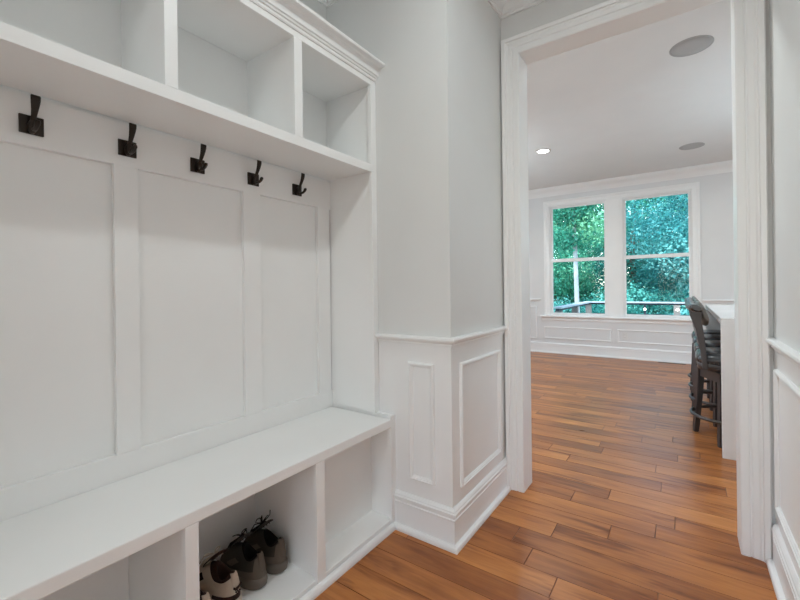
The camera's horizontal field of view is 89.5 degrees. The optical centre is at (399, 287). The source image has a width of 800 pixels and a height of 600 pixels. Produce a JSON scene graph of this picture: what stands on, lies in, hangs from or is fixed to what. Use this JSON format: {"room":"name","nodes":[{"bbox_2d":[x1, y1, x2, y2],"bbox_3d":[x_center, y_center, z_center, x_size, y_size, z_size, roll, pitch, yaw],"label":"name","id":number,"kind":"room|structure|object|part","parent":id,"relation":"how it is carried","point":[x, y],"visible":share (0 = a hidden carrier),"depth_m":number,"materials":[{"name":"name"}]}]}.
{"room":"mudroom","nodes":[
{"label":"mudroom","id":0,"kind":"room"},
{"bbox_2d":[299,0,326,20],"bbox_3d":[-1.573,-0.232,0.577,0.166,2.745,4.145,-1,0,35],"label":"wall","id":1,"kind":"structure","parent":0,"point":[316,6],"depth_m":2.09,"materials":[{"name":"paint"}]},
{"bbox_2d":[327,0,505,507],"bbox_3d":[0.103,-0.254,2.202,0.716,2.745,0.639,-1,0,35],"label":"wall","id":2,"kind":"structure","parent":0,"point":[438,103],"depth_m":1.87,"materials":[{"name":"paint"}]},
{"bbox_2d":[408,361,435,485],"bbox_3d":[0.096,0.607,1.816,0.135,0.538,0.014,-1,0,35],"label":"trim","id":3,"kind":"structure","parent":2,"relation":"attached to","point":[432,481],"depth_m":1.81,"materials":[{"name":"white wood"}]},
{"bbox_2d":[317,0,547,18],"bbox_3d":[-0.618,-1.551,0.225,1.830,0.133,4.684,-1,0,35],"label":"trim","id":4,"kind":"structure","parent":2,"relation":"attached to","point":[503,8],"depth_m":2.18,"materials":[{"name":"white paint"}]},
{"bbox_2d":[375,326,507,347],"bbox_3d":[0.244,0.235,2.089,0.422,0.040,0.666,-1,0,35],"label":"trim","id":5,"kind":"structure","parent":2,"relation":"attached to","point":[382,337],"depth_m":1.84,"materials":[{"name":"white wood"}]},
{"bbox_2d":[393,457,510,554],"bbox_3d":[0.294,1.031,2.058,0.333,0.170,0.672,-1,0,35],"label":"baseboard","id":6,"kind":"structure","parent":2,"relation":"attached to","point":[444,527],"depth_m":1.83,"materials":[{"name":"white wood"}]},
{"bbox_2d":[459,349,501,486],"bbox_3d":[0.406,0.609,1.984,0.014,0.551,0.471,-1,0,35],"label":"trim","id":7,"kind":"structure","parent":2,"relation":"attached to","point":[489,459],"depth_m":1.91,"materials":[{"name":"white wood"}]},
{"bbox_2d":[501,0,775,558],"bbox_3d":[1.241,-0.268,1.865,6.700,2.745,0.116,-1,0,35],"label":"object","id":8,"kind":"structure","parent":2,"relation":"in","point":[548,11],"depth_m":1.62,"materials":[{"name":"paint"}]},
{"bbox_2d":[501,0,772,562],"bbox_3d":[1.068,-0.133,1.988,1.091,2.478,0.178,-1,0,35],"label":"door frame","id":9,"kind":"structure","parent":8,"relation":"attached to","point":[610,18],"depth_m":1.72,"materials":[{"name":"white wood"}]},
{"bbox_2d":[314,351,776,599],"bbox_3d":[1.247,1.154,1.847,6.740,0.100,9.553,-1,0,35],"label":"floor","id":10,"kind":"structure","parent":0,"point":[624,500],"depth_m":1.93,"materials":[{"name":"brown wood"}]},
{"bbox_2d":[0,403,395,599],"bbox_3d":[-0.730,0.868,1.220,0.414,0.522,1.939,-1,0,35],"label":"bench","id":11,"kind":"object","parent":10,"relation":"on","point":[326,478],"visible":0.97,"depth_m":1.39,"materials":[{"name":"white wood"}]},
{"bbox_2d":[0,0,384,520],"bbox_3d":[-0.773,-0.218,1.240,0.381,1.680,1.939,-1,0,35],"label":"built-in shelving unit","id":12,"kind":"object","parent":11,"relation":"on","point":[155,311],"visible":0.98,"depth_m":1.43,"materials":[{"name":"white wood"}]},
{"bbox_2d":[18,94,43,136],"bbox_3d":[-1.014,-0.482,1.121,0.067,0.099,0.054,-1,0,35],"label":"coat hook","id":13,"kind":"object","parent":12,"relation":"attached to","point":[28,124],"visible":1,"depth_m":1.12,"materials":[{"name":"black metal"}]},
{"bbox_3d":[-1.039,-0.458,1.138,0.006,0.052,0.054,-1,0,35],"label":"plate","id":14,"kind":"part","parent":13,"relation":"part of","materials":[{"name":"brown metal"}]},
{"bbox_3d":[-1.017,-0.492,1.123,0.039,0.079,0.022,-1,0,35],"label":"arm","id":15,"kind":"part","parent":13,"relation":"part of","materials":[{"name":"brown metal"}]},
{"bbox_2d":[118,123,136,158],"bbox_3d":[-0.877,-0.483,1.317,0.067,0.099,0.054,-1,0,35],"label":"coat hook","id":16,"kind":"object","parent":12,"relation":"attached to","point":[128,148],"visible":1,"depth_m":1.32,"materials":[{"name":"black metal"}]},
{"bbox_3d":[-0.901,-0.460,1.335,0.006,0.052,0.054,-1,0,35],"label":"plate","id":17,"kind":"part","parent":16,"relation":"part of","materials":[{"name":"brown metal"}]},
{"bbox_3d":[-0.880,-0.493,1.319,0.039,0.079,0.022,-1,0,35],"label":"arm","id":18,"kind":"part","parent":16,"relation":"part of","materials":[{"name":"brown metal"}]},
{"bbox_2d":[0,21,371,180],"bbox_3d":[-0.789,-0.563,1.249,0.290,0.038,1.939,-1,0,35],"label":"shelf","id":19,"kind":"object","parent":12,"relation":"attached to","point":[31,63],"depth_m":1.24,"materials":[{"name":"white wood"}]},
{"bbox_2d":[190,144,207,173],"bbox_3d":[-0.741,-0.485,1.510,0.067,0.099,0.054,-1,0,35],"label":"coat hook","id":20,"kind":"object","parent":12,"relation":"attached to","point":[199,165],"visible":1,"depth_m":1.51,"materials":[{"name":"black metal"}]},
{"bbox_3d":[-0.766,-0.461,1.528,0.006,0.052,0.054,-1,0,35],"label":"plate","id":21,"kind":"part","parent":20,"relation":"part of","materials":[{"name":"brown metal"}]},
{"bbox_3d":[-0.744,-0.495,1.512,0.039,0.079,0.022,-1,0,35],"label":"arm","id":22,"kind":"part","parent":20,"relation":"part of","materials":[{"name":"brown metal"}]},
{"bbox_2d":[247,160,262,186],"bbox_3d":[-0.603,-0.487,1.709,0.067,0.099,0.054,-1,0,35],"label":"coat hook","id":23,"kind":"object","parent":12,"relation":"attached to","point":[253,179],"visible":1,"depth_m":1.71,"materials":[{"name":"black metal"}]},
{"bbox_3d":[-0.627,-0.463,1.726,0.006,0.052,0.054,-1,0,35],"label":"plate","id":24,"kind":"part","parent":23,"relation":"part of","materials":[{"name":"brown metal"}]},
{"bbox_3d":[-0.606,-0.497,1.711,0.039,0.079,0.022,-1,0,35],"label":"arm","id":25,"kind":"part","parent":23,"relation":"part of","materials":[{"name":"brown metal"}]},
{"bbox_3d":[-0.802,-0.977,1.254,0.309,0.030,1.892,-1,0,35],"label":"panel","id":26,"kind":"part","parent":12,"relation":"part of","materials":[{"name":"white wood"}]},
{"bbox_2d":[292,173,306,195],"bbox_3d":[-0.466,-0.489,1.905,0.067,0.099,0.054,-1,0,35],"label":"coat hook","id":27,"kind":"object","parent":12,"relation":"attached to","point":[296,189],"visible":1,"depth_m":1.90,"materials":[{"name":"black metal"}]},
{"bbox_3d":[-0.490,-0.465,1.922,0.006,0.052,0.054,-1,0,35],"label":"plate","id":28,"kind":"part","parent":27,"relation":"part of","materials":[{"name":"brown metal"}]},
{"bbox_3d":[-0.469,-0.499,1.907,0.039,0.079,0.022,-1,0,35],"label":"arm","id":29,"kind":"part","parent":27,"relation":"part of","materials":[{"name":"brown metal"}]},
{"bbox_3d":[-0.660,-1.024,1.154,0.080,0.072,1.939,-1,0,35],"label":"crown","id":30,"kind":"part","parent":12,"relation":"part of","materials":[{"name":"white wood"}]},
{"bbox_3d":[-0.247,-0.199,2.033,0.309,1.600,0.037,-1,0,35],"label":"panel","id":31,"kind":"part","parent":12,"relation":"part of","materials":[{"name":"white wood"}]},
{"bbox_2d":[200,590,210,599],"bbox_3d":[-0.701,1.002,1.318,0.255,0.174,0.100,-1,0,29],"label":"sneaker","id":32,"kind":"object","parent":11,"relation":"on","point":[203,595],"visible":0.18,"depth_m":1.27,"materials":[{"name":"beige leather"}]},
{"bbox_2d":[199,546,241,599],"bbox_3d":[-0.648,1.001,1.418,0.255,0.174,0.100,-1,0,32],"label":"sneaker","id":33,"kind":"object","parent":11,"relation":"on","point":[215,578],"visible":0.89,"depth_m":1.38,"materials":[{"name":"beige leather"}]},
{"bbox_2d":[220,528,267,590],"bbox_3d":[-0.596,1.001,1.522,0.249,0.174,0.100,-1,0,32],"label":"sneaker","id":34,"kind":"object","parent":11,"relation":"on","point":[250,565],"visible":0.94,"depth_m":1.47,"materials":[{"name":"grey leather"}]},
{"bbox_2d":[244,510,287,573],"bbox_3d":[-0.544,0.992,1.604,0.249,0.190,0.100,-1,0,33],"label":"sneaker","id":35,"kind":"object","parent":11,"relation":"on","point":[273,547],"visible":0.84,"depth_m":1.55,"materials":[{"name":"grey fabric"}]},
{"bbox_3d":[-0.577,1.114,1.115,0.047,0.027,1.939,-1,0,35],"label":"moulding","id":36,"kind":"part","parent":11,"relation":"part of","materials":[{"name":"white wood"}]},
{"bbox_3d":[-0.187,0.861,2.001,0.385,0.522,0.036,-1,0,35],"label":"panel","id":37,"kind":"part","parent":11,"relation":"part of","materials":[{"name":"white wood"}]},
{"bbox_2d":[658,362,685,364],"bbox_3d":[3.849,1.069,5.720,0.330,0.004,0.070,-1,0,35],"label":"floor vent","id":38,"kind":"object","parent":10,"relation":"in","point":[658,362],"visible":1,"depth_m":5.70,"materials":[{"name":"brown metal"}]},
{"bbox_2d":[684,296,720,397],"bbox_3d":[3.198,0.583,4.084,0.518,0.993,0.499,-1,0,35],"label":"bar stool","id":39,"kind":"object","parent":10,"relation":"on","point":[705,331],"visible":0.15,"depth_m":4.10,"materials":[{"name":"black wood"}]},
{"bbox_3d":[3.094,0.831,4.245,0.062,0.500,0.062,-1,0,10],"label":"leg","id":40,"kind":"part","parent":39,"relation":"part of","materials":[{"name":"brown wood"}]},
{"bbox_2d":[691,330,720,337],"bbox_3d":[3.204,0.477,4.079,0.422,0.087,0.422,-1,0,35],"label":"cushion","id":41,"kind":"object","parent":39,"relation":"on","point":[705,331],"depth_m":4.03,"materials":[{"name":"leather"}]},
{"bbox_2d":[685,299,720,426],"bbox_3d":[2.647,0.590,3.297,0.518,0.993,0.499,-1,0,35],"label":"bar stool","id":42,"kind":"object","parent":10,"relation":"on","point":[709,343],"visible":0.25,"depth_m":3.28,"materials":[{"name":"black wood"}]},
{"bbox_3d":[2.543,0.838,3.458,0.062,0.500,0.062,-1,0,10],"label":"leg","id":43,"kind":"part","parent":42,"relation":"part of","materials":[{"name":"brown wood"}]},
{"bbox_2d":[693,340,720,350],"bbox_3d":[2.654,0.485,3.292,0.422,0.087,0.422,-1,0,35],"label":"cushion","id":44,"kind":"object","parent":42,"relation":"on","point":[709,343],"depth_m":3.27,"materials":[{"name":"leather"}]},
{"bbox_3d":[2.492,0.838,3.177,0.062,0.500,0.062,-1,0,10],"label":"leg","id":45,"kind":"part","parent":42,"relation":"part of","materials":[{"name":"grey wood"}]},
{"bbox_2d":[685,297,720,410],"bbox_3d":[2.928,0.586,3.699,0.518,0.993,0.499,-1,0,35],"label":"bar stool","id":46,"kind":"object","parent":10,"relation":"on","point":[706,336],"visible":0.2,"depth_m":3.69,"materials":[{"name":"black wood"}]},
{"bbox_3d":[2.824,0.834,3.860,0.062,0.500,0.062,-1,0,10],"label":"leg","id":47,"kind":"part","parent":46,"relation":"part of","materials":[{"name":"brown wood"}]},
{"bbox_2d":[692,334,720,342],"bbox_3d":[2.935,0.481,3.693,0.422,0.087,0.422,-1,0,35],"label":"cushion","id":48,"kind":"object","parent":46,"relation":"on","point":[707,336],"depth_m":3.66,"materials":[{"name":"leather"}]},
{"bbox_3d":[2.773,0.835,3.578,0.062,0.500,0.062,-1,0,10],"label":"leg","id":49,"kind":"part","parent":46,"relation":"part of","materials":[{"name":"grey wood"}]},
{"bbox_2d":[685,301,721,447],"bbox_3d":[2.366,0.593,2.896,0.518,0.993,0.499,-1,0,35],"label":"bar stool","id":50,"kind":"object","parent":10,"relation":"on","point":[708,359],"visible":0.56,"depth_m":2.84,"materials":[{"name":"grey wood"}]},
{"bbox_3d":[2.187,0.142,3.018,0.093,0.056,0.430,-1,0,35],"label":"rail","id":51,"kind":"part","parent":50,"relation":"part of","materials":[{"name":"wood"}]},
{"bbox_3d":[2.262,0.841,3.057,0.062,0.500,0.062,-1,0,10],"label":"leg","id":52,"kind":"part","parent":50,"relation":"part of","materials":[{"name":"grey wood"}]},
{"bbox_3d":[2.106,0.371,2.847,0.103,0.405,0.032,-1,0,35],"label":"post","id":53,"kind":"part","parent":50,"relation":"part of","materials":[{"name":"grey wood"}]},
{"bbox_2d":[695,347,720,364],"bbox_3d":[2.373,0.488,2.891,0.422,0.087,0.422,-1,0,35],"label":"cushion","id":54,"kind":"object","parent":50,"relation":"on","point":[710,355],"depth_m":2.82,"materials":[{"name":"leather"}]},
{"bbox_3d":[2.373,0.553,2.891,0.404,0.046,0.404,-1,0,35],"label":"seat frame","id":55,"kind":"part","parent":50,"relation":"part of","materials":[{"name":"grey wood"}]},
{"bbox_3d":[2.374,0.617,2.891,0.308,0.085,0.308,-1,0,7],"label":"leg frame","id":56,"kind":"part","parent":50,"relation":"part of","materials":[{"name":"grey wood"}]},
{"bbox_3d":[2.211,0.842,2.775,0.062,0.500,0.062,-1,0,10],"label":"leg","id":57,"kind":"part","parent":50,"relation":"part of","materials":[{"name":"grey wood"}]},
{"bbox_2d":[705,305,735,459],"bbox_3d":[3.102,0.631,3.157,1.052,0.898,2.120,-1,0,35],"label":"kitchen island","id":58,"kind":"object","parent":10,"relation":"on","point":[721,317],"visible":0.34,"depth_m":2.58,"materials":[{"name":"stone"}]},
{"bbox_3d":[3.699,0.644,4.009,1.052,0.858,0.040,-1,0,35],"label":"waterfall panel","id":59,"kind":"part","parent":58,"relation":"part of","materials":[{"name":"stone"}]},
{"bbox_2d":[705,305,734,324],"bbox_3d":[3.096,0.202,3.157,1.052,0.040,2.120,-1,0,35],"label":"island countertop","id":60,"kind":"structure","parent":58,"relation":"on","point":[724,314],"depth_m":3.09,"materials":[{"name":"stone"}]},
{"bbox_3d":[2.506,0.659,2.305,1.052,0.858,0.040,-1,0,35],"label":"waterfall panel","id":61,"kind":"part","parent":58,"relation":"part of","materials":[{"name":"stone"}]},
{"bbox_2d":[527,0,732,189],"bbox_3d":[1.233,-1.691,1.879,6.940,0.100,9.757,-1,0,35],"label":"ceiling","id":62,"kind":"structure","parent":0,"point":[619,105],"depth_m":3.64,"materials":[{"name":"paint"}]},
{"bbox_2d":[535,149,550,153],"bbox_3d":[1.728,-1.644,4.873,0.176,0.006,0.176,-1,0,35],"label":"recessed light","id":63,"kind":"object","parent":62,"relation":"in","point":[541,151],"visible":1,"depth_m":4.87,"materials":[{"name":"white plastic"}]},
{"bbox_2d":[669,35,713,56],"bbox_3d":[1.991,-1.648,2.760,0.250,0.005,0.250,-1,0,35],"label":"ceiling speaker","id":64,"kind":"object","parent":62,"relation":"attached to","point":[696,44],"visible":1,"depth_m":2.75},
{"bbox_2d":[679,142,704,149],"bbox_3d":[3.440,-1.667,4.761,0.250,0.005,0.250,-1,0,35],"label":"ceiling speaker","id":65,"kind":"object","parent":62,"relation":"attached to","point":[698,144],"visible":1,"depth_m":4.76},
{"bbox_2d":[529,172,733,351],"bbox_3d":[4.002,-0.304,5.810,6.700,2.745,0.160,-1,0,35],"label":"wall","id":66,"kind":"structure","parent":0,"point":[716,190],"depth_m":5.85,"materials":[{"name":"paint"}]},
{"bbox_2d":[549,200,607,316],"bbox_3d":[2.906,-0.451,6.575,0.860,1.812,0.156,-1,0,35],"label":"window","id":67,"kind":"structure","parent":66,"relation":"in","point":[552,259],"depth_m":6.53,"materials":[{"name":"white wood"}]},
{"bbox_3d":[2.887,-0.886,6.556,0.836,0.917,0.028,-1,0,35],"label":"sash","id":68,"kind":"part","parent":67,"relation":"part of","materials":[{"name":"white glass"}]},
{"bbox_3d":[2.880,-0.020,6.530,0.836,0.920,0.028,-1,0,35],"label":"sash","id":69,"kind":"part","parent":67,"relation":"part of","materials":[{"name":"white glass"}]},
{"bbox_2d":[530,341,691,363],"bbox_3d":[3.963,0.984,5.731,6.700,0.170,0.034,-1,0,35],"label":"baseboard","id":70,"kind":"structure","parent":66,"relation":"attached to","point":[685,357],"depth_m":6.19,"materials":[{"name":"white wood"}]},
{"bbox_2d":[530,306,691,346],"bbox_3d":[3.349,0.576,6.169,4.800,0.553,0.014,-1,0,35],"label":"trim","id":71,"kind":"structure","parent":66,"relation":"attached to","point":[618,330],"depth_m":6.23,"materials":[{"name":"white wood"}]},
{"bbox_2d":[540,315,692,324],"bbox_3d":[3.272,0.494,6.191,2.200,0.088,0.065,-1,0,35],"label":"trim","id":72,"kind":"structure","parent":66,"relation":"attached to","point":[666,321],"depth_m":6.14,"materials":[{"name":"white wood"}]},
{"bbox_2d":[543,182,700,316],"bbox_3d":[3.293,-0.502,6.192,2.117,1.904,0.024,-1,0,35],"label":"trim","id":73,"kind":"structure","parent":66,"relation":"attached to","point":[613,200],"depth_m":6.17,"materials":[{"name":"white wood"}]},
{"bbox_2d":[622,332,627,339],"bbox_3d":[3.413,0.736,6.129,0.074,0.116,0.008,-1,0,35],"label":"wall outlet","id":74,"kind":"object","parent":66,"relation":"attached to","point":[624,334],"visible":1,"depth_m":6.13,"materials":[{"name":"white plastic"}]},
{"bbox_2d":[529,160,732,198],"bbox_3d":[2.685,-1.593,3.952,6.700,0.133,4.377,-1,0,35],"label":"trim","id":75,"kind":"structure","parent":66,"relation":"attached to","point":[724,166],"depth_m":5.98,"materials":[{"name":"white wood"}]},
{"bbox_2d":[622,190,692,318],"bbox_3d":[3.785,-0.463,5.960,0.860,1.812,0.156,-1,0,35],"label":"window","id":76,"kind":"structure","parent":66,"relation":"in","point":[689,192],"depth_m":5.90,"materials":[{"name":"white wood"}]},
{"bbox_3d":[3.766,-0.898,5.941,0.836,0.917,0.028,-1,0,35],"label":"sash","id":77,"kind":"part","parent":76,"relation":"part of","materials":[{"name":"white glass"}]},
{"bbox_3d":[3.759,-0.031,5.914,0.836,0.920,0.028,-1,0,35],"label":"sash","id":78,"kind":"part","parent":76,"relation":"part of","materials":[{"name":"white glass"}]},
{"bbox_2d":[702,300,733,302],"bbox_3d":[5.435,0.168,4.696,3.085,0.040,0.028,-1,0,35],"label":"trim","id":79,"kind":"structure","parent":66,"relation":"attached to","point":[703,301],"depth_m":5.48,"materials":[{"name":"white wood"}]},
{"bbox_2d":[769,0,799,579],"bbox_3d":[0.198,-0.255,-0.334,0.120,2.745,4.684,-1,0,35],"label":"wall","id":80,"kind":"structure","parent":0,"point":[784,15],"depth_m":1.39,"materials":[{"name":"paint"}]},
{"bbox_2d":[765,337,799,367],"bbox_3d":[0.143,0.236,-0.292,0.028,0.040,4.683,-1,0,35],"label":"trim","id":81,"kind":"structure","parent":80,"relation":"attached to","point":[789,353],"depth_m":1.34,"materials":[{"name":"white wood"}]},
{"bbox_2d":[766,524,799,599],"bbox_3d":[0.141,1.033,-0.303,0.034,0.170,4.650,-1,0,35],"label":"baseboard","id":82,"kind":"structure","parent":80,"relation":"attached to","point":[785,580],"depth_m":1.44,"materials":[{"name":"white wood"}]},
{"bbox_2d":[773,369,799,567],"bbox_3d":[0.805,0.594,0.635,0.014,0.542,2.255,-1,0,35],"label":"trim","id":83,"kind":"structure","parent":80,"relation":"attached to","point":[777,374],"depth_m":1.54,"materials":[{"name":"white wood"}]},
{"label":"outside","id":84,"kind":"structure","parent":0,"visible":0},
{"bbox_3d":[5.932,1.269,6.402,6.050,0.150,2.954,-1,0,35],"label":"deck","id":85,"kind":"object","parent":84,"visible":0},
{"bbox_2d":[554,301,689,315],"bbox_3d":[5.932,0.742,6.395,6.030,0.905,2.870,-1,0,35],"label":"deck railing","id":86,"kind":"object","parent":85,"relation":"on","point":[575,306],"visible":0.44,"depth_m":8.31,"materials":[{"name":"wood"}]},
{"bbox_3d":[3.500,0.805,8.055,0.110,0.840,0.110,-1,0,35],"label":"post","id":87,"kind":"part","parent":86,"relation":"part of","materials":[{"name":"grey wood"}]},
{"bbox_3d":[4.303,0.795,9.202,0.110,0.840,0.110,-1,0,35],"label":"post","id":88,"kind":"part","parent":86,"relation":"part of","materials":[{"name":"grey wood"}]},
{"bbox_3d":[5.927,0.304,6.395,6.030,0.030,2.870,-1,0,35],"label":"rail","id":89,"kind":"part","parent":86,"relation":"part of","materials":[{"name":"white wood"}]},
{"bbox_3d":[5.932,0.337,6.367,5.990,0.035,2.830,-1,0,35],"label":"sub rail","id":90,"kind":"part","parent":86,"relation":"part of","materials":[{"name":"metal"}]},
{"bbox_3d":[5.663,0.778,8.250,0.110,0.840,0.110,-1,0,35],"label":"post","id":91,"kind":"part","parent":86,"relation":"part of","materials":[{"name":"grey wood"}]},
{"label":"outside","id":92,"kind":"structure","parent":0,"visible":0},
{"bbox_3d":[22.166,3.387,31.602,80.000,0.100,62.850,-1,0,35],"label":"ground","id":93,"kind":"structure","parent":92,"visible":0},
{"bbox_2d":[554,226,599,309],"bbox_3d":[9.965,-2.667,27.229,8.592,12.346,8.332,-1,0,-25],"label":"leafy tree","id":94,"kind":"object","parent":93,"relation":"on","point":[577,226],"visible":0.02,"depth_m":26.02,"materials":[{"name":"green plant"}]},
{"bbox_2d":[553,204,603,312],"bbox_3d":[4.899,-0.242,11.320,3.072,7.603,1.880,-1,0,35],"label":"tree","id":95,"kind":"object","parent":93,"relation":"on","point":[579,215],"visible":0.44,"depth_m":10.99,"materials":[{"name":"green plant"}]},
{"bbox_2d":[554,295,604,313],"bbox_3d":[5.888,2.066,13.657,3.923,3.665,4.087,-1,0,-1],"label":"leafy shrub","id":96,"kind":"object","parent":93,"relation":"on","point":[594,310],"visible":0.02,"depth_m":13.31,"materials":[{"name":"green plant"}]},
{"bbox_2d":[553,209,632,312],"bbox_3d":[7.012,-0.990,17.941,5.968,9.060,6.473,-1,0,25],"label":"leafy tree","id":97,"kind":"object","parent":93,"relation":"on","point":[562,281],"visible":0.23,"depth_m":16.73,"materials":[{"name":"green plant"}]},
{"bbox_2d":[563,195,688,309],"bbox_3d":[11.464,-1.307,19.800,7.314,9.582,7.196,-1,0,20],"label":"leafy tree","id":98,"kind":"object","parent":93,"relation":"on","point":[599,265],"visible":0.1,"depth_m":18.69,"materials":[{"name":"green plant"}]},
{"bbox_2d":[579,280,689,315],"bbox_3d":[8.699,1.819,14.608,4.483,4.189,4.671,-1,0,-1],"label":"leafy shrub","id":99,"kind":"object","parent":93,"relation":"on","point":[642,296],"visible":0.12,"depth_m":14.04,"materials":[{"name":"green plant"}]},
{"bbox_2d":[602,194,687,286],"bbox_3d":[16.113,-2.956,22.630,8.410,12.765,9.122,-1,0,-32],"label":"leafy tree","id":100,"kind":"object","parent":93,"relation":"on","point":[662,198],"visible":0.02,"depth_m":22.63,"materials":[{"name":"green plant"}]},
{"bbox_2d":[626,194,688,309],"bbox_3d":[11.677,-0.900,14.804,6.097,8.762,5.913,-1,0,38],"label":"leafy tree","id":101,"kind":"object","parent":93,"relation":"on","point":[672,233],"visible":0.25,"depth_m":14.71,"materials":[{"name":"green plant"}]},
{"bbox_2d":[657,305,688,315],"bbox_3d":[9.123,1.876,11.476,3.834,3.355,3.906,-1,0,-2],"label":"leafy shrub","id":102,"kind":"object","parent":93,"relation":"on","point":[681,310],"visible":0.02,"depth_m":12.29,"materials":[{"name":"green plant"}]}
]}

